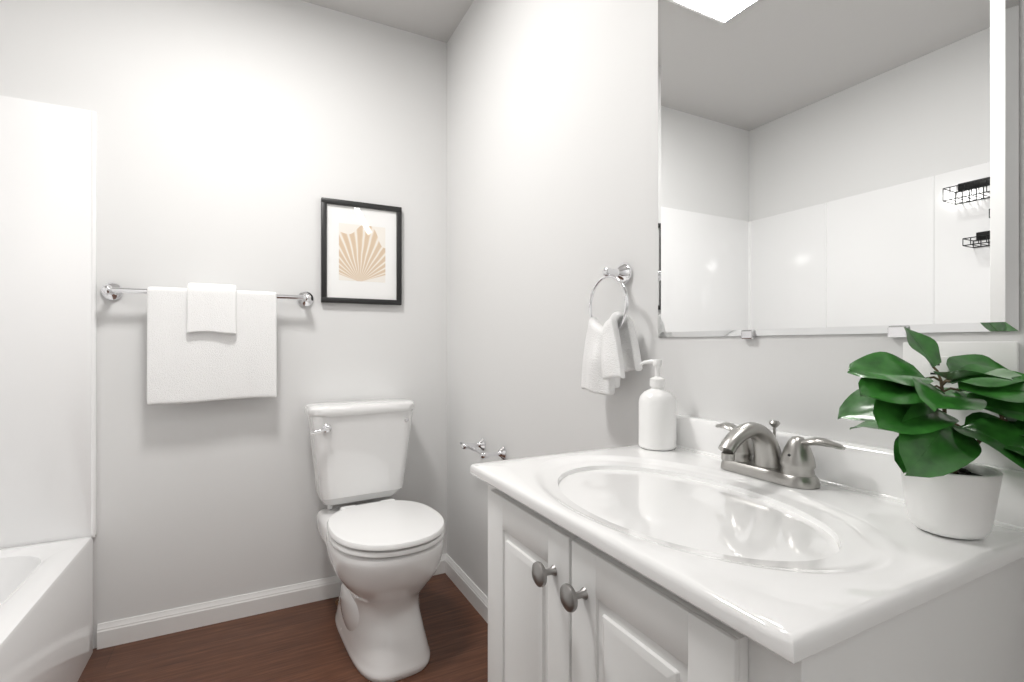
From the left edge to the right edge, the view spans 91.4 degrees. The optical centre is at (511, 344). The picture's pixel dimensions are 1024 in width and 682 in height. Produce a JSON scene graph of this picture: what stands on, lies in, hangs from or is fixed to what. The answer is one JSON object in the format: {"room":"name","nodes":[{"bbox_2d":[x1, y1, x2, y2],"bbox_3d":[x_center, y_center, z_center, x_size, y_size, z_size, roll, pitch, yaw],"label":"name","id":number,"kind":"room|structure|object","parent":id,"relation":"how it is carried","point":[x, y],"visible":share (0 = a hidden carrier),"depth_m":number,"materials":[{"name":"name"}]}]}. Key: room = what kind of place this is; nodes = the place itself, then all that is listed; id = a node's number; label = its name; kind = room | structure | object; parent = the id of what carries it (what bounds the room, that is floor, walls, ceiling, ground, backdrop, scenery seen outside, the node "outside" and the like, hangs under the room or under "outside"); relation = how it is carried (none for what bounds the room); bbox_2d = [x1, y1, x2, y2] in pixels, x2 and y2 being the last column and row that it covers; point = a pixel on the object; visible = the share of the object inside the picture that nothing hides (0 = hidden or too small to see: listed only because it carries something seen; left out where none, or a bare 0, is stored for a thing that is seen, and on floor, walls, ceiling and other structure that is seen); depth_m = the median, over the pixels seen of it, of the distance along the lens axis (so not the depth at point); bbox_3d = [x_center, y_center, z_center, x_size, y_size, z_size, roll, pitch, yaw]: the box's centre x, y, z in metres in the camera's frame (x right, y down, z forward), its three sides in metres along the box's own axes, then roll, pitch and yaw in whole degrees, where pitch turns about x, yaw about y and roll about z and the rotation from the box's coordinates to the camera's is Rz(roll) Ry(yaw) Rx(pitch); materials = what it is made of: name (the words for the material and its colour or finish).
{"room":"bathroom","nodes":[
{"label":"bathroom","id":0,"kind":"room"},
{"bbox_2d":[0,0,446,648],"bbox_3d":[-1.252,-0.174,1.875,2.290,2.440,0.100,0,0,-27],"label":"wall","id":1,"kind":"structure","parent":0,"point":[238,140],"depth_m":1.92,"materials":[{"name":"white paint"}]},
{"bbox_2d":[100,282,313,404],"bbox_3d":[-1.091,-0.008,1.839,0.689,0.430,0.110,0,0,-27],"label":"towel rail","id":2,"kind":"object","parent":1,"relation":"attached to","point":[209,342],"visible":1,"depth_m":1.80,"materials":[{"name":"white fabric"}]},
{"bbox_2d":[97,554,445,649],"bbox_3d":[-0.862,1.005,2.012,1.271,0.082,0.013,0,0,-27],"label":"baseboard","id":3,"kind":"structure","parent":1,"relation":"attached to","point":[133,629],"depth_m":1.88,"materials":[{"name":"white paint"}]},
{"bbox_2d":[321,197,401,304],"bbox_3d":[-0.634,-0.388,2.123,0.331,0.428,0.023,0,0,-27],"label":"picture frame","id":4,"kind":"object","parent":1,"relation":"attached to","point":[361,252],"visible":1,"depth_m":2.12,"materials":[{"name":"black"}]},
{"bbox_2d":[77,573,487,681],"bbox_3d":[-0.592,1.096,0.595,2.290,0.100,2.980,0,0,-27],"label":"floor","id":5,"kind":"structure","parent":0,"point":[302,643],"depth_m":1.71,"materials":[{"name":"wood"}]},
{"bbox_2d":[0,537,92,681],"bbox_3d":[-1.448,0.849,0.873,0.798,0.395,1.474,0,0,-27],"label":"bathtub","id":6,"kind":"object","parent":5,"relation":"on","point":[46,612],"visible":0.98,"depth_m":1.43,"materials":[{"name":"white ceramic"}]},
{"bbox_2d":[304,398,444,681],"bbox_3d":[-0.490,0.638,1.820,0.422,0.816,0.668,0,0,-31],"label":"toilet","id":7,"kind":"object","parent":5,"relation":"on","point":[384,555],"visible":1,"depth_m":1.68,"materials":[{"name":"white ceramic"}]},
{"bbox_2d":[470,414,1023,681],"bbox_3d":[0.255,0.596,0.720,0.470,0.900,0.598,0,0,-27],"label":"bathroom vanity","id":8,"kind":"object","parent":5,"relation":"on","point":[688,558],"visible":0.96,"depth_m":0.55,"materials":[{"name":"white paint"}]},
{"bbox_2d":[639,359,675,450],"bbox_3d":[0.296,0.120,1.020,0.074,0.179,0.074,0,0,-27],"label":"soap dispenser","id":9,"kind":"object","parent":8,"relation":"on","point":[657,416],"visible":1,"depth_m":0.99,"materials":[{"name":"white"}]},
{"bbox_2d":[715,420,845,488],"bbox_3d":[0.374,0.165,0.782,0.130,0.088,0.218,0,0,-27],"label":"faucet","id":10,"kind":"object","parent":8,"relation":"on","point":[751,449],"visible":1,"depth_m":0.76,"materials":[{"name":"silver metal"}]},
{"bbox_2d":[838,327,1023,539],"bbox_3d":[0.489,0.093,0.549,0.190,0.232,0.212,0,0,-27],"label":"potted plant","id":11,"kind":"object","parent":8,"relation":"on","point":[950,490],"visible":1,"depth_m":0.54,"materials":[{"name":"green plant"}]},
{"bbox_2d":[302,0,473,42],"bbox_3d":[-0.592,-1.444,0.595,2.290,0.100,2.980,0,0,-27],"label":"ceiling","id":12,"kind":"structure","parent":0,"point":[439,20],"depth_m":2.10,"materials":[{"name":"grey paint"}]},
{"bbox_2d":[447,0,1023,596],"bbox_3d":[0.404,-0.174,1.053,0.100,2.440,2.880,0,0,-27],"label":"wall","id":13,"kind":"structure","parent":0,"point":[551,160],"depth_m":1.43,"materials":[{"name":"white paint"}]},
{"bbox_2d":[445,554,487,622],"bbox_3d":[0.331,1.005,1.071,0.013,0.082,2.780,0,0,-27],"label":"baseboard","id":14,"kind":"structure","parent":13,"relation":"attached to","point":[471,591],"depth_m":2.05,"materials":[{"name":"white paint"}]},
{"bbox_2d":[460,438,506,459],"bbox_3d":[-0.117,0.386,1.853,0.091,0.048,0.252,0,0,-27],"label":"paper holder","id":15,"kind":"object","parent":13,"relation":"attached to","point":[501,452],"visible":1,"depth_m":1.79,"materials":[{"name":"silver metal"}]},
{"bbox_2d":[581,262,641,394],"bbox_3d":[0.228,-0.040,1.181,0.095,0.315,0.176,0,0,-27],"label":"towel ring","id":16,"kind":"object","parent":13,"relation":"attached to","point":[611,355],"visible":1,"depth_m":1.15,"materials":[{"name":"white fabric"}]},
{"bbox_2d":[658,0,1019,338],"bbox_3d":[0.453,-0.474,0.839,0.009,0.928,0.583,0,0,-27],"label":"mirror","id":17,"kind":"object","parent":13,"relation":"attached to","point":[838,166],"visible":0.88,"depth_m":0.76,"materials":[{"name":"white mirror"}]},
{"bbox_2d":[903,341,1018,387],"bbox_3d":[0.560,0.032,0.631,0.008,0.071,0.116,0,0,-27],"label":"electrical outlet plate","id":18,"kind":"object","parent":13,"relation":"attached to","point":[1005,354],"visible":0.4,"depth_m":0.62,"materials":[{"name":"white paint"}]},
{"bbox_3d":[-1.542,-0.174,0.048,0.100,2.440,2.880,0,0,-27],"label":"wall","id":19,"kind":"structure","parent":0,"visible":0},
{"bbox_2d":[0,95,96,548],"bbox_3d":[-1.776,-0.070,1.535,0.787,1.463,0.026,0,0,-27],"label":"shower surround","id":20,"kind":"object","parent":19,"relation":"attached to","point":[48,322],"depth_m":1.64,"materials":[{"name":"white plastic"}]}
]}

